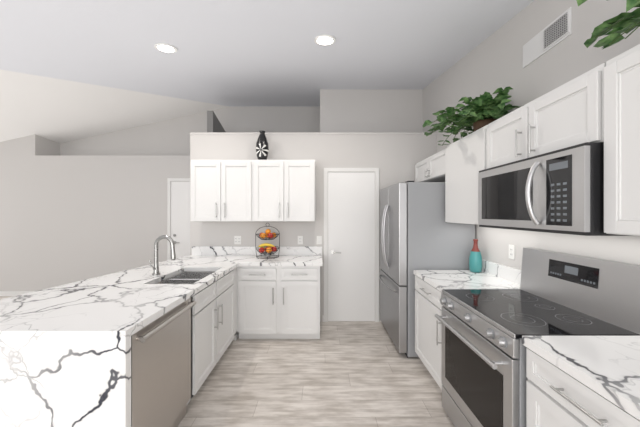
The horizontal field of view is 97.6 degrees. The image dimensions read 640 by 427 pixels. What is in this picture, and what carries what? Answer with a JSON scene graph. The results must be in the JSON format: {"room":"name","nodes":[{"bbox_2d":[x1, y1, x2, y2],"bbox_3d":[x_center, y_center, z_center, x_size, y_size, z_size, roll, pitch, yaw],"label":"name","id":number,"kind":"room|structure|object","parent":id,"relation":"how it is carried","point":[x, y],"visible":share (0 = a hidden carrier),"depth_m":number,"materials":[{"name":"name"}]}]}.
{"room":"kitchen","nodes":[
{"label":"kitchen","id":0,"kind":"room"},
{"bbox_2d":[0,134,189,290],"bbox_3d":[-5.390,-0.670,5.260,7.220,4.300,0.480,0,0,0],"label":"wall","id":1,"kind":"structure","parent":0,"point":[66,219],"depth_m":5.02,"materials":[{"name":"white paint"}]},
{"bbox_2d":[0,291,34,295],"bbox_3d":[-5.870,1.438,5.013,6.260,0.085,0.011,0,0,0],"label":"baseboard","id":2,"kind":"structure","parent":1,"relation":"attached to","point":[9,293],"depth_m":5.01,"materials":[{"name":"white"}]},
{"bbox_2d":[167,178,189,260],"bbox_3d":[-2.285,0.424,4.992,0.884,2.111,0.054,0,0,0],"label":"door","id":3,"kind":"structure","parent":1,"relation":"in","point":[178,211],"depth_m":5.01,"materials":[{"name":"white wood"}]},
{"bbox_2d":[0,282,203,337],"bbox_3d":[-1.557,0.585,1.818,1.244,0.040,0.864,0,0,0],"label":"countertop","id":4,"kind":"structure","parent":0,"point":[75,309],"depth_m":1.67,"materials":[{"name":"white stone"}]},
{"bbox_2d":[60,106,319,154],"bbox_3d":[-3.700,-0.820,5.575,10.600,4.600,0.150,0,0,0],"label":"wall","id":5,"kind":"structure","parent":0,"point":[169,137],"depth_m":5.50,"materials":[{"name":"white paint"}]},
{"bbox_2d":[0,296,454,426],"bbox_3d":[-3.600,1.505,1.250,10.800,0.050,8.900,0,0,0],"label":"floor","id":6,"kind":"structure","parent":0,"point":[352,374],"depth_m":2.41,"materials":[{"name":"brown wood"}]},
{"bbox_2d":[131,297,195,426],"bbox_3d":[-1.218,1.045,1.752,0.623,0.870,0.655,0,0,0],"label":"dishwasher","id":7,"kind":"object","parent":6,"relation":"on","point":[161,371],"visible":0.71,"depth_m":1.70,"materials":[{"name":"grey metal"}]},
{"bbox_2d":[184,270,231,341],"bbox_3d":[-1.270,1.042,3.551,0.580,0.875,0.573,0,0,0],"label":"base cabinet","id":8,"kind":"object","parent":6,"relation":"on","point":[211,315],"depth_m":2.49,"materials":[{"name":"white wood"}]},
{"bbox_2d":[232,266,319,340],"bbox_3d":[-0.490,1.042,3.532,0.980,0.875,0.613,0,0,0],"label":"base cabinet","id":9,"kind":"object","parent":6,"relation":"on","point":[269,302],"depth_m":3.23,"materials":[{"name":"white wood"}]},
{"bbox_2d":[80,266,231,285],"bbox_3d":[-1.482,0.585,2.590,1.093,0.040,0.680,0,0,0],"label":"countertop","id":10,"kind":"structure","parent":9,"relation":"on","point":[144,273],"depth_m":2.59,"materials":[{"name":"white stone"}]},
{"bbox_2d":[149,235,175,274],"bbox_3d":[-1.439,0.381,2.576,0.223,0.366,0.095,0,0,0],"label":"faucet","id":11,"kind":"object","parent":10,"relation":"on","point":[155,268],"visible":1,"depth_m":2.57,"materials":[{"name":"silver metal"}]},
{"bbox_2d":[157,272,212,283],"bbox_3d":[-1.220,0.707,2.590,0.384,0.200,0.664,0,0,0],"label":"sink","id":12,"kind":"object","parent":10,"relation":"in","point":[188,278],"visible":0.08,"depth_m":2.79,"materials":[{"name":"silver metal"}]},
{"bbox_2d":[148,262,239,269],"bbox_3d":[-1.422,0.585,3.075,0.974,0.040,0.290,0,0,0],"label":"countertop","id":13,"kind":"structure","parent":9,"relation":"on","point":[187,265],"depth_m":3.10,"materials":[{"name":"white stone"}]},
{"bbox_2d":[164,254,322,265],"bbox_3d":[-0.914,0.585,3.529,1.888,0.040,0.618,0,0,0],"label":"countertop","id":14,"kind":"structure","parent":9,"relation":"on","point":[244,259],"depth_m":3.44,"materials":[{"name":"white stone"}]},
{"bbox_2d":[255,223,279,258],"bbox_3d":[-0.670,0.342,3.580,0.310,0.444,0.307,0,0,0],"label":"fruit basket","id":15,"kind":"object","parent":14,"relation":"on","point":[268,248],"visible":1,"depth_m":3.53,"materials":[{"name":"food"}]},
{"bbox_2d":[379,181,474,357],"bbox_3d":[1.155,0.573,3.305,0.849,1.815,0.920,0,0,0],"label":"fridge","id":16,"kind":"object","parent":6,"relation":"on","point":[417,232],"visible":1,"depth_m":2.85,"materials":[{"name":"grey metal"}]},
{"bbox_2d":[413,259,520,389],"bbox_3d":[1.250,0.965,2.453,0.696,1.030,0.695,0,0,0],"label":"base cabinet","id":17,"kind":"object","parent":6,"relation":"on","point":[430,285],"visible":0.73,"depth_m":2.40,"materials":[{"name":"white painted wood"},{"name":"brushed nickel"}]},
{"bbox_2d":[469,239,481,272],"bbox_3d":[1.500,0.406,2.700,0.112,0.316,0.112,0,0,0],"label":"bottle","id":18,"kind":"object","parent":17,"relation":"on","point":[475,261],"visible":1,"depth_m":2.66,"materials":[{"name":"teal"}]},
{"bbox_2d":[435,248,639,426],"bbox_3d":[1.208,0.868,1.702,0.743,1.225,0.785,0,0,0],"label":"range","id":19,"kind":"object","parent":6,"relation":"on","point":[484,377],"visible":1,"depth_m":1.57,"materials":[{"name":"grey metal"}]},
{"bbox_2d":[522,344,639,426],"bbox_3d":[1.269,1.042,0.970,0.658,0.875,0.649,0,0,0],"label":"base cabinet","id":20,"kind":"object","parent":6,"relation":"on","point":[582,381],"depth_m":1.08,"materials":[{"name":"painted wood"},{"name":"brushed nickel"}]},
{"bbox_2d":[522,336,639,415],"bbox_3d":[1.267,0.585,0.472,0.663,0.040,1.644,0,0,0],"label":"countertop","id":21,"kind":"structure","parent":20,"relation":"on","point":[610,363],"depth_m":1.08,"materials":[{"name":"white stone"}]},
{"bbox_2d":[0,0,533,142],"bbox_3d":[-3.625,-1.377,1.225,10.750,1.735,8.850,0,0,0],"label":"ceiling","id":22,"kind":"structure","parent":0,"point":[71,70],"depth_m":3.03,"materials":[{"name":"white paint"}]},
{"bbox_2d":[154,43,176,52],"bbox_3d":[-1.586,-1.702,2.884,0.210,0.041,0.209,0,0,0],"label":"recessed light","id":23,"kind":"object","parent":22,"relation":"in","point":[164,47],"visible":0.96,"depth_m":2.87,"materials":[{"name":"white"}]},
{"bbox_2d":[314,35,335,45],"bbox_3d":[0.048,-1.676,2.710,0.210,0.041,0.209,0,0,0],"label":"recessed light","id":24,"kind":"object","parent":22,"relation":"in","point":[324,40],"visible":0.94,"depth_m":2.69,"materials":[{"name":"white"}]},
{"bbox_2d":[190,89,436,320],"bbox_3d":[-0.140,-0.670,4.667,3.480,4.300,1.666,0,0,0],"label":"wall","id":25,"kind":"structure","parent":0,"point":[382,130],"depth_m":3.84,"materials":[{"name":"white paint"}]},
{"bbox_2d":[234,236,237,243],"bbox_3d":[-1.150,0.365,3.835,0.045,0.114,0.008,0,0,0],"label":"electrical outlet","id":26,"kind":"object","parent":25,"relation":"attached to","point":[235,239],"visible":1,"depth_m":3.83,"materials":[{"name":"white plastic"}]},
{"bbox_2d":[191,160,315,220],"bbox_3d":[-0.840,-0.287,3.645,1.560,0.775,0.386,0,0,0],"label":"upper cabinet","id":27,"kind":"object","parent":25,"relation":"attached to","point":[253,190],"visible":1,"depth_m":3.50,"materials":[{"name":"white wood"}]},
{"bbox_2d":[256,130,268,159],"bbox_3d":[-0.756,-0.877,3.670,0.166,0.402,0.166,0,0,0],"label":"vase","id":28,"kind":"object","parent":27,"relation":"on","point":[262,148],"visible":0.81,"depth_m":3.61,"materials":[{"name":"ceramic"}]},
{"bbox_2d":[192,246,321,253],"bbox_3d":[-0.860,0.507,3.828,1.780,0.115,0.020,0,0,0],"label":"backsplash","id":29,"kind":"structure","parent":25,"relation":"attached to","point":[195,249],"depth_m":3.82,"materials":[{"name":"white stone"}]},
{"bbox_2d":[298,236,302,243],"bbox_3d":[-0.270,0.365,3.835,0.070,0.114,0.008,0,0,0],"label":"electrical outlet","id":30,"kind":"object","parent":25,"relation":"attached to","point":[300,239],"visible":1,"depth_m":3.83,"materials":[{"name":"white plastic"}]},
{"bbox_2d":[317,236,321,243],"bbox_3d":[-0.010,0.365,3.833,0.070,0.114,0.012,0,0,0],"label":"electrical outlet","id":31,"kind":"object","parent":25,"relation":"attached to","point":[319,239],"visible":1,"depth_m":3.83,"materials":[{"name":"white plastic"}]},
{"bbox_2d":[324,168,378,321],"bbox_3d":[0.430,0.428,3.809,0.754,2.104,0.059,0,0,0],"label":"pantry door","id":32,"kind":"structure","parent":25,"relation":"in","point":[351,244],"depth_m":3.83,"materials":[{"name":"white wood"}]},
{"bbox_2d":[423,0,639,269],"bbox_3d":[1.675,-0.670,1.225,0.150,4.300,8.850,0,0,0],"label":"wall","id":33,"kind":"structure","parent":0,"point":[492,63],"depth_m":2.13,"materials":[{"name":"white paint"}]},
{"bbox_2d":[509,245,514,258],"bbox_3d":[1.595,0.320,2.330,0.008,0.114,0.070,0,0,0],"label":"electrical outlet","id":34,"kind":"object","parent":33,"relation":"attached to","point":[511,251],"visible":1,"depth_m":2.32,"materials":[{"name":"white plastic"}]},
{"bbox_2d":[415,44,639,235],"bbox_3d":[1.405,-0.292,2.040,0.385,0.765,3.480,0,0,0],"label":"upper cabinet","id":35,"kind":"object","parent":33,"relation":"attached to","point":[600,103],"visible":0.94,"depth_m":1.39,"materials":[{"name":"white wood"}]},
{"bbox_2d":[422,86,523,144],"bbox_3d":[1.243,-0.867,2.422,0.702,0.383,1.010,0,0,0],"label":"ivy","id":36,"kind":"object","parent":35,"relation":"on","point":[483,110],"visible":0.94,"depth_m":2.35,"materials":[{"name":"green plant"}]},
{"bbox_2d":[478,142,630,235],"bbox_3d":[1.357,-0.110,1.684,0.480,0.420,0.852,0,0,0],"label":"microwave","id":37,"kind":"object","parent":35,"relation":"attached to","point":[560,191],"visible":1,"depth_m":1.45,"materials":[{"name":"silver metal"}]},
{"bbox_2d":[576,0,639,48],"bbox_3d":[1.258,-0.788,1.089,0.556,0.224,0.531,0,0,0],"label":"ivy","id":38,"kind":"object","parent":35,"relation":"on","point":[626,22],"visible":1,"depth_m":1.22,"materials":[{"name":"green plant"}]},
{"bbox_2d":[523,7,571,67],"bbox_3d":[1.591,-1.228,1.990,0.016,0.175,0.420,0,0,0],"label":"air vent","id":39,"kind":"object","parent":33,"relation":"in","point":[556,31],"visible":1,"depth_m":1.94,"materials":[{"name":"white metal"}]}
]}

